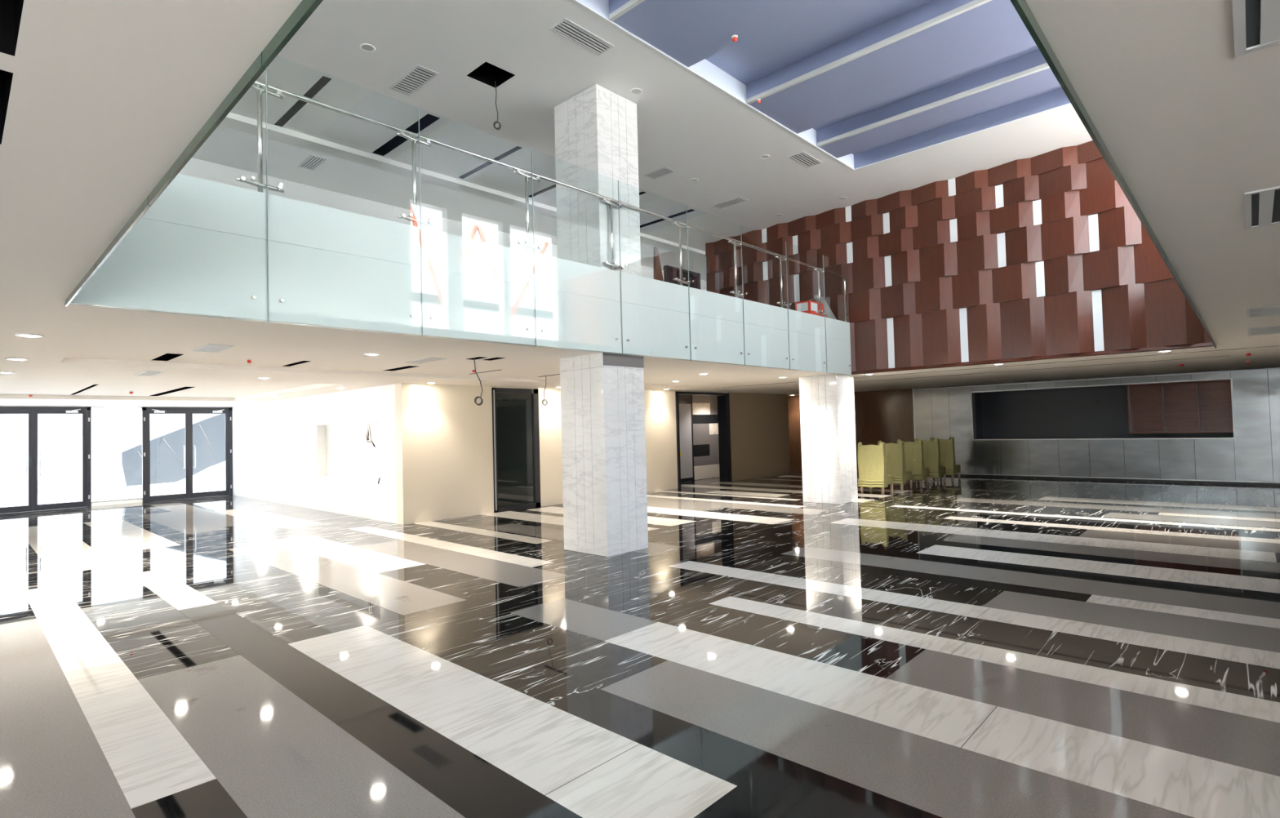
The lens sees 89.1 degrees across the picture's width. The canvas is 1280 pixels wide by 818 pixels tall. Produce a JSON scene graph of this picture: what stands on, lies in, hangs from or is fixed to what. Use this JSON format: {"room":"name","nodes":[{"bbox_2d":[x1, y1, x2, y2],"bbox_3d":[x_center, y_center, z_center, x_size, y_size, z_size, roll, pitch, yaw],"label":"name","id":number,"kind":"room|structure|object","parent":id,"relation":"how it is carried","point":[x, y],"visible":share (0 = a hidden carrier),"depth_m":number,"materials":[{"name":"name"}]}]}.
{"room":"lobby","nodes":[
{"label":"lobby","id":0,"kind":"room"},
{"bbox_2d":[0,405,231,407],"bbox_3d":[-19.652,1.384,17.737,0.300,3.280,14.850,-3,-2,43],"label":"wall","id":1,"kind":"structure","parent":0,"point":[0,406],"depth_m":20.89,"materials":[{"name":"white paint"}]},
{"bbox_2d":[0,406,91,513],"bbox_3d":[-17.989,1.476,19.268,0.232,3.100,2.640,-3,-2,43],"label":"door","id":2,"kind":"structure","parent":1,"relation":"in","point":[33,411],"depth_m":19.41,"materials":[{"name":"grey metal"}]},
{"bbox_2d":[91,406,142,506],"bbox_3d":[-16.692,1.485,20.746,0.090,3.100,1.290,-3,-2,43],"label":"window","id":3,"kind":"structure","parent":1,"relation":"in","point":[137,500],"depth_m":20.67,"materials":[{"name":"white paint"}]},
{"bbox_2d":[142,407,232,502],"bbox_3d":[-15.320,1.488,22.098,0.232,3.100,2.560,-3,-2,43],"label":"door","id":4,"kind":"structure","parent":1,"relation":"in","point":[146,411],"depth_m":22.10,"materials":[{"name":"grey metal"}]},
{"bbox_2d":[231,383,396,523],"bbox_3d":[-9.983,1.171,19.032,12.700,3.280,0.300,-3,-2,43],"label":"wall","id":5,"kind":"structure","parent":0,"point":[313,451],"depth_m":17.69,"materials":[{"name":"white paint"}]},
{"bbox_2d":[364,424,375,447],"bbox_3d":[-6.418,0.640,15.400,0.103,0.536,0.618,0,-2,-40],"label":"wire bundle","id":6,"kind":"object","parent":5,"relation":"hanging from","point":[367,428],"visible":1,"depth_m":15.42,"materials":[{"name":"grey"}]},
{"bbox_2d":[177,157,706,290],"bbox_3d":[-4.273,-3.396,17.104,0.200,3.000,35.000,-3,-2,43],"label":"wall","id":7,"kind":"structure","parent":0,"point":[194,167],"depth_m":14.76,"materials":[{"name":"white paint"}]},
{"bbox_2d":[395,382,790,524],"bbox_3d":[0.284,0.986,20.450,0.300,3.200,16.450,-3,-2,43],"label":"wall","id":8,"kind":"structure","parent":0,"point":[444,440],"depth_m":15.88,"materials":[{"name":"beige paint"}]},
{"bbox_2d":[491,387,540,512],"bbox_3d":[-3.169,1.019,16.607,0.145,3.090,1.420,-3,-2,43],"label":"door","id":9,"kind":"structure","parent":8,"relation":"in","point":[515,411],"depth_m":16.59,"materials":[{"name":"black glass"}]},
{"bbox_2d":[675,391,732,488],"bbox_3d":[2.103,1.014,22.356,0.370,3.160,2.940,-3,-2,43],"label":"door","id":10,"kind":"structure","parent":8,"relation":"in","point":[723,399],"depth_m":23.20,"materials":[{"name":"black metal"}]},
{"bbox_2d":[0,471,1279,817],"bbox_3d":[-1.646,2.467,14.599,30.600,0.002,35.000,-3,-2,43],"label":"floor","id":11,"kind":"structure","parent":0,"point":[968,646],"depth_m":5.67,"materials":[{"name":"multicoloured stone"}]},
{"bbox_2d":[554,84,648,556],"bbox_3d":[-0.660,-1.415,10.938,1.054,7.496,0.940,-3,-2,43],"label":"marble column","id":12,"kind":"structure","parent":11,"relation":"on","point":[602,404],"depth_m":10.57,"materials":[{"name":"grey stone"}]},
{"bbox_2d":[799,373,857,504],"bbox_3d":[4.825,0.760,16.649,1.030,3.196,0.950,-3,-2,43],"label":"marble column","id":13,"kind":"structure","parent":11,"relation":"on","point":[827,402],"depth_m":16.29,"materials":[{"name":"grey stone"}]},
{"bbox_2d":[857,441,893,494],"bbox_3d":[6.634,1.639,18.298,0.761,1.442,0.823,-3,-2,42],"label":"slipcovered chair","id":14,"kind":"object","parent":11,"relation":"on","point":[872,463],"visible":1,"depth_m":18.04,"materials":[{"name":"fabric"}]},
{"bbox_2d":[877,440,912,489],"bbox_3d":[7.555,1.643,19.257,0.823,1.442,0.761,0,-2,-45],"label":"slipcovered chair","id":15,"kind":"object","parent":11,"relation":"on","point":[895,452],"visible":0.63,"depth_m":18.91,"materials":[{"name":"fabric"}]},
{"bbox_2d":[897,439,928,486],"bbox_3d":[8.478,1.646,20.173,0.761,1.442,0.823,-3,-2,41],"label":"slipcovered chair","id":16,"kind":"object","parent":11,"relation":"on","point":[913,451],"visible":0.7,"depth_m":19.83,"materials":[{"name":"fabric"}]},
{"bbox_2d":[914,437,946,483],"bbox_3d":[9.347,1.645,20.935,0.761,1.442,0.823,-3,-2,43],"label":"slipcovered chair","id":17,"kind":"object","parent":11,"relation":"on","point":[931,455],"visible":0.64,"depth_m":20.58,"materials":[{"name":"fabric"}]},
{"bbox_2d":[929,436,960,480],"bbox_3d":[10.178,1.645,21.663,0.761,1.442,0.823,-3,-2,44],"label":"slipcovered chair","id":18,"kind":"object","parent":11,"relation":"on","point":[947,451],"visible":0.53,"depth_m":21.30,"materials":[{"name":"fabric"}]},
{"bbox_2d":[0,0,1279,406],"bbox_3d":[-1.728,-0.710,14.692,30.600,0.100,35.000,-3,-2,43],"label":"ceiling","id":19,"kind":"structure","parent":0,"point":[105,96],"depth_m":3.34,"materials":[{"name":"white paint"}]},
{"bbox_2d":[0,69,13,144],"bbox_3d":[-2.516,-1.299,2.128,0.725,0.450,0.635,-3,-2,43],"label":"ceiling vent","id":20,"kind":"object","parent":19,"relation":"attached to","point":[6,77],"depth_m":2.49,"materials":[{"name":"black"}]},
{"bbox_2d":[0,371,14,373],"bbox_3d":[-9.955,-0.573,10.189,0.230,0.032,0.230,-3,-2,43],"label":"recessed light","id":21,"kind":"object","parent":19,"relation":"in","point":[0,371],"visible":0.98,"depth_m":10.14,"materials":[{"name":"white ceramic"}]},
{"bbox_2d":[0,0,23,56],"bbox_3d":[-1.961,-1.329,1.602,0.545,0.450,0.632,-3,-2,43],"label":"ceiling vent","id":22,"kind":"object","parent":19,"relation":"attached to","point":[11,11],"depth_m":2.00,"materials":[{"name":"black"}]},
{"bbox_2d":[4,357,28,360],"bbox_3d":[-8.269,-0.662,8.627,0.230,0.032,0.230,-3,-2,43],"label":"recessed light","id":23,"kind":"object","parent":19,"relation":"in","point":[7,358],"visible":1,"depth_m":8.58,"materials":[{"name":"white plastic"}]},
{"bbox_2d":[15,333,44,337],"bbox_3d":[-6.568,-0.791,6.995,0.230,0.032,0.230,-3,-2,43],"label":"recessed light","id":24,"kind":"object","parent":19,"relation":"in","point":[24,335],"visible":0.97,"depth_m":6.95,"materials":[{"name":"white plastic"}]},
{"bbox_2d":[70,384,97,395],"bbox_3d":[-13.143,-0.555,15.340,4.100,0.220,0.080,-3,-2,43],"label":"ceiling slot","id":25,"kind":"object","parent":19,"relation":"attached to","point":[93,385],"visible":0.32,"depth_m":15.47,"materials":[{"name":"black"}]},
{"bbox_2d":[133,370,166,376],"bbox_3d":[-8.236,-0.595,10.919,0.956,0.009,0.276,-3,-2,43],"label":"ceiling vent","id":26,"kind":"object","parent":19,"relation":"in","point":[146,373],"visible":1,"depth_m":10.88,"materials":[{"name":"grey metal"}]},
{"bbox_2d":[152,353,182,360],"bbox_3d":[-6.865,-0.859,9.434,1.050,0.220,0.200,-3,-2,43],"label":"ceiling slot","id":27,"kind":"object","parent":19,"relation":"attached to","point":[166,357],"visible":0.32,"depth_m":9.79,"materials":[{"name":"black"}]},
{"bbox_2d":[150,386,193,395],"bbox_3d":[-11.977,-0.550,16.577,4.100,0.220,0.200,-3,-2,43],"label":"ceiling slot","id":28,"kind":"object","parent":19,"relation":"attached to","point":[183,388],"visible":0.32,"depth_m":16.87,"materials":[{"name":"black"}]},
{"bbox_2d":[191,343,235,352],"bbox_3d":[-5.639,-0.800,8.580,0.836,0.009,0.296,-3,-2,43],"label":"ceiling vent","id":29,"kind":"object","parent":19,"relation":"in","point":[211,348],"visible":1,"depth_m":8.55,"materials":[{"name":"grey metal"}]},
{"bbox_2d":[257,377,270,378],"bbox_3d":[-7.102,-0.587,12.268,0.230,0.032,0.230,-3,-2,43],"label":"recessed light","id":30,"kind":"object","parent":19,"relation":"in","point":[257,377],"visible":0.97,"depth_m":12.23,"materials":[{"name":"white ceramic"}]},
{"bbox_2d":[283,360,311,366],"bbox_3d":[-5.653,-0.855,10.683,1.000,0.220,0.120,-3,-2,43],"label":"ceiling slot","id":31,"kind":"object","parent":19,"relation":"attached to","point":[301,362],"visible":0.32,"depth_m":10.82,"materials":[{"name":"black"}]},
{"bbox_2d":[364,352,380,355],"bbox_3d":[-3.980,-0.814,9.654,0.230,0.032,0.230,-3,-2,43],"label":"recessed light","id":32,"kind":"object","parent":19,"relation":"in","point":[369,353],"visible":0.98,"depth_m":9.61,"materials":[{"name":"white plastic"}]},
{"bbox_2d":[383,365,416,370],"bbox_3d":[-4.391,-0.852,11.912,1.050,0.220,0.200,-3,-2,43],"label":"ceiling slot","id":33,"kind":"object","parent":19,"relation":"attached to","point":[407,366],"visible":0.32,"depth_m":12.10,"materials":[{"name":"black"}]},
{"bbox_2d":[404,357,446,363],"bbox_3d":[-3.531,-0.795,10.654,0.896,0.009,0.286,-3,-2,43],"label":"ceiling vent","id":34,"kind":"object","parent":19,"relation":"in","point":[427,359],"visible":1,"depth_m":10.62,"materials":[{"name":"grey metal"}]},
{"bbox_2d":[467,356,485,359],"bbox_3d":[-2.666,-1.050,10.595,0.420,0.450,0.170,-3,-2,43],"label":"ceiling opening","id":35,"kind":"structure","parent":19,"relation":"attached to","point":[477,357],"depth_m":10.72,"materials":[{"name":"black"}]},
{"bbox_2d":[473,357,483,405],"bbox_3d":[-2.670,-0.488,10.755,0.149,0.864,0.058,0,-2,-34],"label":"hanging cable","id":36,"kind":"object","parent":19,"relation":"hanging from","point":[477,397],"visible":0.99,"depth_m":10.74,"materials":[{"name":"grey plastic"}]},
{"bbox_2d":[483,357,505,360],"bbox_3d":[-2.426,-1.051,10.747,0.460,0.450,0.180,-3,-2,43],"label":"ceiling slot","id":37,"kind":"object","parent":19,"relation":"attached to","point":[493,358],"depth_m":10.88,"materials":[{"name":"black"}]},
{"bbox_2d":[542,375,547,405],"bbox_3d":[-2.109,-0.452,14.355,0.115,0.757,0.064,-2,-2,10],"label":"hanging cable","id":38,"kind":"object","parent":19,"relation":"hanging from","point":[545,375],"visible":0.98,"depth_m":14.35,"materials":[{"name":"grey plastic"}]},
{"bbox_2d":[724,345,1279,387],"bbox_3d":[6.699,-1.002,16.643,13.800,0.220,0.080,-3,-2,43],"label":"ceiling slot","id":39,"kind":"object","parent":19,"relation":"attached to","point":[1277,345],"visible":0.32,"depth_m":14.33,"materials":[{"name":"black"}]},
{"bbox_2d":[1231,0,1279,57],"bbox_3d":[1.918,-1.195,1.715,0.526,0.009,0.776,-3,-2,43],"label":"ceiling vent","id":40,"kind":"object","parent":19,"relation":"in","point":[1256,23],"visible":1,"depth_m":2.00,"materials":[{"name":"grey metal"}]},
{"bbox_2d":[1244,186,1279,229],"bbox_3d":[3.812,-1.186,3.716,0.516,0.009,0.926,-3,-2,43],"label":"ceiling vent","id":41,"kind":"object","parent":19,"relation":"in","point":[1262,206],"visible":1,"depth_m":3.80,"materials":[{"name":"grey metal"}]},
{"bbox_2d":[1246,305,1279,317],"bbox_3d":[7.554,-1.168,7.699,0.536,0.009,0.856,-3,-2,43],"label":"ceiling vent","id":42,"kind":"object","parent":19,"relation":"in","point":[1273,310],"visible":1,"depth_m":7.75,"materials":[{"name":"grey metal"}]},
{"bbox_2d":[1248,325,1279,336],"bbox_3d":[9.274,-1.157,9.595,0.436,0.009,1.176,-3,-2,43],"label":"ceiling vent","id":43,"kind":"object","parent":19,"relation":"in","point":[1274,329],"visible":1,"depth_m":9.59,"materials":[{"name":"grey metal"}]},
{"bbox_2d":[191,0,1092,280],"bbox_3d":[1.993,-7.432,11.213,20.100,4.600,35.000,-3,-2,43],"label":"ceiling","id":44,"kind":"structure","parent":0,"point":[687,126],"depth_m":11.98,"materials":[{"name":"paint"}]},
{"bbox_2d":[274,75,331,126],"bbox_3d":[-5.600,-5.158,10.735,2.200,0.220,0.130,-3,-2,43],"label":"ceiling slot","id":45,"kind":"object","parent":44,"relation":"attached to","point":[323,81],"visible":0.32,"depth_m":10.86,"materials":[{"name":"black"}]},
{"bbox_2d":[297,154,328,170],"bbox_3d":[-6.464,-4.859,12.820,0.756,0.009,0.306,-3,-2,43],"label":"ceiling vent","id":46,"kind":"object","parent":44,"relation":"in","point":[312,162],"visible":1,"depth_m":12.81,"materials":[{"name":"grey metal"}]},
{"bbox_2d":[360,43,375,52],"bbox_3d":[-3.871,-5.141,9.241,0.210,0.034,0.210,-3,-2,43],"label":"recessed light","id":47,"kind":"object","parent":44,"relation":"in","point":[366,47],"visible":1,"depth_m":9.24,"materials":[{"name":"white plastic"}]},
{"bbox_2d":[372,113,439,155],"bbox_3d":[-4.364,-5.152,12.023,2.170,0.220,0.230,-3,-2,43],"label":"ceiling slot","id":48,"kind":"object","parent":44,"relation":"attached to","point":[428,119],"visible":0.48,"depth_m":12.28,"materials":[{"name":"black"}]},
{"bbox_2d":[388,64,438,96],"bbox_3d":[-3.536,-5.113,10.135,0.936,0.009,0.336,-3,-2,43],"label":"ceiling vent","id":49,"kind":"object","parent":44,"relation":"in","point":[418,76],"visible":1,"depth_m":10.11,"materials":[{"name":"grey metal"}]},
{"bbox_2d":[466,62,514,88],"bbox_3d":[-2.308,-5.378,10.044,0.530,0.450,0.530,-3,-2,43],"label":"ceiling opening","id":50,"kind":"object","parent":44,"relation":"attached to","point":[487,73],"depth_m":10.29,"materials":[{"name":"black"}]},
{"bbox_2d":[493,80,501,129],"bbox_3d":[-2.290,-4.855,10.402,0.125,0.776,0.056,-1,-2,-21],"label":"hanging cable","id":51,"kind":"object","parent":50,"relation":"hanging from","point":[495,122],"visible":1,"depth_m":10.39,"materials":[{"name":"grey plastic"}]},
{"bbox_2d":[458,146,521,178],"bbox_3d":[-3.108,-5.147,13.333,2.140,0.220,0.120,-3,-2,43],"label":"ceiling slot","id":52,"kind":"object","parent":44,"relation":"attached to","point":[516,148],"visible":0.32,"depth_m":13.44,"materials":[{"name":"black"}]},
{"bbox_2d":[528,184,555,197],"bbox_3d":[-1.861,-5.142,14.604,2.070,0.220,0.120,-3,-2,43],"label":"ceiling slot","id":53,"kind":"object","parent":44,"relation":"attached to","point":[553,185],"visible":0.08,"depth_m":15.04,"materials":[{"name":"black"}]},
{"bbox_2d":[549,17,614,55],"bbox_3d":[-0.805,-5.213,9.127,0.336,0.009,0.916,-3,-2,43],"label":"ceiling vent","id":54,"kind":"object","parent":44,"relation":"in","point":[570,30],"visible":1,"depth_m":9.11,"materials":[{"name":"grey metal"}]},
{"bbox_2d":[629,88,642,94],"bbox_3d":[-0.064,-5.199,10.627,0.210,0.034,0.210,-3,-2,43],"label":"recessed light","id":55,"kind":"object","parent":44,"relation":"in","point":[634,91],"visible":1,"depth_m":10.62,"materials":[{"name":"grey"}]},
{"bbox_2d":[644,167,675,179],"bbox_3d":[0.424,-5.101,14.071,0.616,0.009,0.316,-3,-2,43],"label":"ceiling vent","id":56,"kind":"object","parent":44,"relation":"in","point":[665,171],"visible":1,"depth_m":14.07,"materials":[{"name":"grey metal"}]},
{"bbox_2d":[640,208,694,227],"bbox_3d":[0.638,-5.132,17.181,1.970,0.220,0.160,-3,-2,43],"label":"ceiling slot","id":57,"kind":"object","parent":44,"relation":"attached to","point":[690,210],"visible":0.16,"depth_m":17.17,"materials":[{"name":"black"}]},
{"bbox_2d":[689,178,698,182],"bbox_3d":[1.209,-5.119,14.526,0.210,0.034,0.210,-3,-2,43],"label":"recessed light","id":58,"kind":"object","parent":44,"relation":"in","point":[691,180],"visible":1,"depth_m":14.52,"materials":[{"name":"grey"}]},
{"bbox_2d":[711,196,748,208],"bbox_3d":[2.219,-5.090,16.062,0.856,0.009,0.356,-3,-2,43],"label":"ceiling vent","id":59,"kind":"object","parent":44,"relation":"in","point":[737,200],"visible":1,"depth_m":16.05,"materials":[{"name":"grey metal"}]},
{"bbox_2d":[760,154,769,159],"bbox_3d":[2.566,-5.188,13.357,0.210,0.034,0.210,-3,-2,43],"label":"recessed light","id":60,"kind":"object","parent":44,"relation":"in","point":[763,157],"visible":1,"depth_m":13.36,"materials":[{"name":"grey"}]},
{"bbox_2d":[787,151,822,168],"bbox_3d":[3.444,-5.195,13.552,0.366,0.009,0.806,-3,-2,43],"label":"ceiling vent","id":61,"kind":"object","parent":44,"relation":"in","point":[803,158],"visible":1,"depth_m":13.54,"materials":[{"name":"grey metal"}]},
{"bbox_2d":[573,0,1071,170],"bbox_3d":[3.216,-5.467,9.425,4.422,0.334,8.890,-3,-2,43],"label":"skylight","id":62,"kind":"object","parent":44,"relation":"attached to","point":[864,83],"depth_m":10.19,"materials":[{"name":"blue glass"}]},
{"bbox_2d":[731,34,737,41],"bbox_3d":[1.343,-5.241,9.204,0.090,0.067,0.090,-3,-2,43],"label":"sprinkler head","id":63,"kind":"object","parent":62,"relation":"attached to","point":[735,37],"visible":1,"depth_m":9.18},
{"bbox_2d":[838,196,846,199],"bbox_3d":[4.966,-5.175,15.945,0.210,0.034,0.210,-3,-2,43],"label":"recessed light","id":64,"kind":"object","parent":44,"relation":"in","point":[841,197],"visible":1,"depth_m":15.94,"materials":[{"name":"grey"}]},
{"bbox_2d":[678,395,719,481],"bbox_3d":[2.467,1.058,24.864,0.216,3.200,7.030,-3,-2,43],"label":"wall","id":65,"kind":"structure","parent":0,"point":[704,420],"depth_m":24.67,"materials":[{"name":"grey"}]},
{"bbox_2d":[678,404,693,478],"bbox_3d":[1.608,1.168,23.764,0.032,2.720,0.890,-3,-2,43],"label":"door","id":66,"kind":"structure","parent":65,"relation":"in","point":[685,412],"depth_m":23.82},
{"bbox_2d":[787,388,914,473],"bbox_3d":[7.138,0.999,27.010,8.470,3.200,0.100,-3,-2,43],"label":"wall","id":67,"kind":"structure","parent":0,"point":[886,416],"depth_m":25.12,"materials":[{"name":"brown wood"}]},
{"bbox_2d":[912,388,915,439],"bbox_3d":[10.177,0.835,24.079,0.040,3.200,0.035,-3,-2,43],"label":"trim","id":68,"kind":"structure","parent":67,"relation":"attached to","point":[913,388],"depth_m":24.09,"materials":[{"name":"silver metal"}]},
{"bbox_2d":[705,140,1213,374],"bbox_3d":[7.848,-3.180,14.229,15.850,4.346,0.390,-3,-2,43],"label":"wall","id":69,"kind":"structure","parent":0,"point":[1046,255],"depth_m":14.28,"materials":[{"name":"red wood"}]},
{"bbox_2d":[913,366,1279,483],"bbox_3d":[15.119,0.577,19.601,13.326,3.200,0.330,-3,-2,43],"label":"wall","id":70,"kind":"structure","parent":0,"point":[1252,455],"depth_m":19.69,"materials":[{"name":"silver metal"}]},
{"bbox_2d":[976,436,1233,439],"bbox_3d":[14.524,0.958,20.813,7.050,0.060,0.580,-3,-2,43],"label":"countertop","id":71,"kind":"structure","parent":70,"relation":"attached to","point":[1175,437],"depth_m":20.45,"materials":[{"name":"black stone"}]},
{"bbox_2d":[942,474,1279,485],"bbox_3d":[14.992,2.145,19.520,13.130,0.070,0.012,-3,-2,43],"label":"baseboard","id":72,"kind":"structure","parent":70,"relation":"attached to","point":[966,475],"depth_m":19.68,"materials":[{"name":"black metal"}]},
{"bbox_2d":[974,385,1233,438],"bbox_3d":[14.779,0.580,21.111,8.500,2.900,1.800,-3,-2,43],"label":"wall","id":73,"kind":"structure","parent":0,"point":[1066,412],"depth_m":22.50,"materials":[{"name":"grey"}]},
{"bbox_2d":[1126,379,1233,433],"bbox_3d":[16.457,-0.062,19.806,2.520,1.580,0.400,-3,-2,43],"label":"wall panel","id":74,"kind":"object","parent":73,"relation":"attached to","point":[1193,406],"visible":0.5,"depth_m":19.89,"materials":[{"name":"brown wood"}]},
{"bbox_3d":[1.375,-1.796,11.771,22.000,0.800,35.000,-3,-2,43],"label":"floor","id":75,"kind":"structure","parent":0,"visible":0},
{"bbox_2d":[64,262,97,306],"bbox_3d":[-4.312,-2.324,4.960,1.682,2.845,0.064,-3,-2,43],"label":"balustrade panel","id":76,"kind":"object","parent":75,"relation":"attached to","point":[91,273],"visible":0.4,"depth_m":4.82,"materials":[{"name":"green"}]},
{"bbox_2d":[95,195,151,269],"bbox_3d":[-3.080,-2.389,3.798,1.692,2.845,0.064,-3,-2,43],"label":"balustrade panel","id":77,"kind":"object","parent":75,"relation":"attached to","point":[144,206],"visible":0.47,"depth_m":3.64,"materials":[{"name":"green"}]},
{"bbox_2d":[63,173,267,322],"bbox_3d":[-4.397,-2.300,6.141,0.064,2.820,1.572,-3,-2,43],"label":"balustrade panel","id":78,"kind":"object","parent":75,"relation":"attached to","point":[200,247],"visible":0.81,"depth_m":6.23,"materials":[{"name":"white"}]},
{"bbox_2d":[148,52,266,204],"bbox_3d":[-1.844,-2.455,2.633,1.692,2.845,0.064,-3,-2,43],"label":"balustrade panel","id":79,"kind":"object","parent":75,"relation":"attached to","point":[256,68],"visible":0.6,"depth_m":2.42,"materials":[{"name":"green"}]},
{"bbox_2d":[262,0,323,66],"bbox_3d":[-0.590,-2.522,1.450,1.742,2.845,0.064,-3,-2,43],"label":"balustrade panel","id":80,"kind":"object","parent":75,"relation":"attached to","point":[305,8],"visible":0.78,"depth_m":1.87,"materials":[{"name":"green glass"}]},
{"bbox_2d":[265,69,422,336],"bbox_3d":[-3.276,-2.294,7.331,0.064,2.820,1.702,-3,-2,43],"label":"balustrade panel","id":81,"kind":"object","parent":75,"relation":"attached to","point":[326,266],"visible":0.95,"depth_m":7.23,"materials":[{"name":"white"}]},
{"bbox_2d":[417,107,535,346],"bbox_3d":[-2.102,-2.289,8.575,0.064,2.820,1.722,-3,-2,43],"label":"balustrade panel","id":82,"kind":"object","parent":75,"relation":"attached to","point":[473,289],"visible":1,"depth_m":8.48,"materials":[{"name":"white"}]},
{"bbox_2d":[235,80,846,321],"bbox_3d":[0.184,-2.789,11.047,0.086,1.165,14.586,-3,-2,43],"label":"handrail","id":83,"kind":"object","parent":75,"relation":"on","point":[257,86],"visible":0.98,"depth_m":8.71,"materials":[{"name":"silver metal"}]},
{"bbox_2d":[531,148,622,354],"bbox_3d":[-0.919,-2.283,9.830,0.064,2.820,1.732,-3,-2,43],"label":"balustrade panel","id":84,"kind":"object","parent":75,"relation":"attached to","point":[577,305],"visible":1,"depth_m":9.74,"materials":[{"name":"white"}]},
{"bbox_2d":[617,180,690,360],"bbox_3d":[0.272,-2.277,11.092,0.064,2.820,1.742,-3,-2,43],"label":"balustrade panel","id":85,"kind":"object","parent":75,"relation":"attached to","point":[655,313],"visible":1,"depth_m":11.01,"materials":[{"name":"white"}]},
{"bbox_2d":[653,246,663,281],"bbox_3d":[0.640,-3.234,18.119,0.060,2.480,0.820,-3,-2,43],"label":"sheet","id":86,"kind":"object","parent":75,"relation":"on","point":[658,275],"visible":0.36,"depth_m":17.95,"materials":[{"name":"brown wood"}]},
{"bbox_2d":[663,265,700,288],"bbox_3d":[1.280,-3.041,19.116,0.128,2.120,1.550,-3,-2,43],"label":"display board","id":87,"kind":"object","parent":75,"relation":"on","point":[670,273],"visible":0.32,"depth_m":18.94,"materials":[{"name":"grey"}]},
{"bbox_2d":[685,205,744,365],"bbox_3d":[1.455,-2.271,12.347,0.064,2.820,1.712,-3,-2,43],"label":"balustrade panel","id":88,"kind":"object","parent":75,"relation":"attached to","point":[716,325],"visible":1,"depth_m":12.27,"materials":[{"name":"white"}]},
{"bbox_2d":[740,225,789,369],"bbox_3d":[2.632,-2.266,13.595,0.064,2.820,1.722,-3,-2,43],"label":"balustrade panel","id":89,"kind":"object","parent":75,"relation":"attached to","point":[766,334],"visible":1,"depth_m":13.52,"materials":[{"name":"white"}]},
{"bbox_2d":[785,241,826,373],"bbox_3d":[3.805,-2.260,14.838,0.064,2.820,1.702,-3,-2,43],"label":"balustrade panel","id":90,"kind":"object","parent":75,"relation":"attached to","point":[806,331],"visible":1,"depth_m":14.77,"materials":[{"name":"white"}]},
{"bbox_2d":[795,300,823,316],"bbox_3d":[4.235,-2.391,16.220,0.405,0.500,0.705,-3,-2,43],"label":"box","id":91,"kind":"object","parent":75,"relation":"on","point":[811,307],"visible":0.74,"depth_m":15.97,"materials":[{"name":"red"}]},
{"bbox_2d":[813,294,836,319],"bbox_3d":[4.753,-2.525,16.540,0.470,0.760,0.410,-3,-2,43],"label":"sheet","id":92,"kind":"object","parent":75,"relation":"on","point":[830,315],"visible":0.5,"depth_m":16.52,"materials":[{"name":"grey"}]},
{"bbox_2d":[822,254,851,375],"bbox_3d":[4.841,-2.255,15.937,0.064,2.820,1.322,-3,-2,43],"label":"balustrade panel","id":93,"kind":"object","parent":75,"relation":"attached to","point":[837,339],"visible":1,"depth_m":15.88,"materials":[{"name":"white"}]},
{"bbox_2d":[1010,0,1133,202],"bbox_3d":[1.377,-2.551,2.205,0.064,2.845,3.712,-3,-2,43],"label":"balustrade panel","id":94,"kind":"object","parent":75,"relation":"attached to","point":[1021,6],"visible":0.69,"depth_m":2.28,"materials":[{"name":"green"}]},
{"bbox_2d":[1129,194,1184,293],"bbox_3d":[3.922,-2.539,4.904,0.064,2.845,3.692,-3,-2,43],"label":"balustrade panel","id":95,"kind":"object","parent":75,"relation":"attached to","point":[1135,206],"visible":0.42,"depth_m":4.33,"materials":[{"name":"green"}]},
{"bbox_2d":[1182,288,1205,328],"bbox_3d":[6.461,-2.526,7.596,0.064,2.845,3.692,-3,-2,43],"label":"balustrade panel","id":96,"kind":"object","parent":75,"relation":"attached to","point":[1185,294],"visible":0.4,"depth_m":7.19,"materials":[{"name":"green"}]},
{"bbox_2d":[1204,325,1216,348],"bbox_3d":[9.023,-2.514,10.313,0.064,2.845,3.762,-3,-2,43],"label":"balustrade panel","id":97,"kind":"object","parent":75,"relation":"attached to","point":[1206,329],"visible":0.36,"depth_m":9.95,"materials":[{"name":"green"}]},
{"label":"outside","id":98,"kind":"structure","parent":0,"visible":0},
{"bbox_2d":[0,455,225,507],"bbox_3d":[-3.991,2.673,17.498,210.000,0.001,200.000,-3,-2,43],"label":"ground","id":99,"kind":"structure","parent":98,"point":[108,470],"depth_m":34.71,"materials":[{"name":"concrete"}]},
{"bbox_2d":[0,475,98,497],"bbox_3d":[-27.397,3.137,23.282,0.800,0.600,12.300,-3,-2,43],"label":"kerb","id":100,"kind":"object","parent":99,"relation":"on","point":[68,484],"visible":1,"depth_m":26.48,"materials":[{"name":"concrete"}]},
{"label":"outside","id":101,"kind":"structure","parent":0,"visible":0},
{"bbox_2d":[120,413,225,486],"bbox_3d":[-17.562,1.133,26.812,0.417,3.600,6.080,-3,-2,43],"label":"wall","id":102,"kind":"structure","parent":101,"point":[166,451],"depth_m":25.68,"materials":[{"name":"grey"}]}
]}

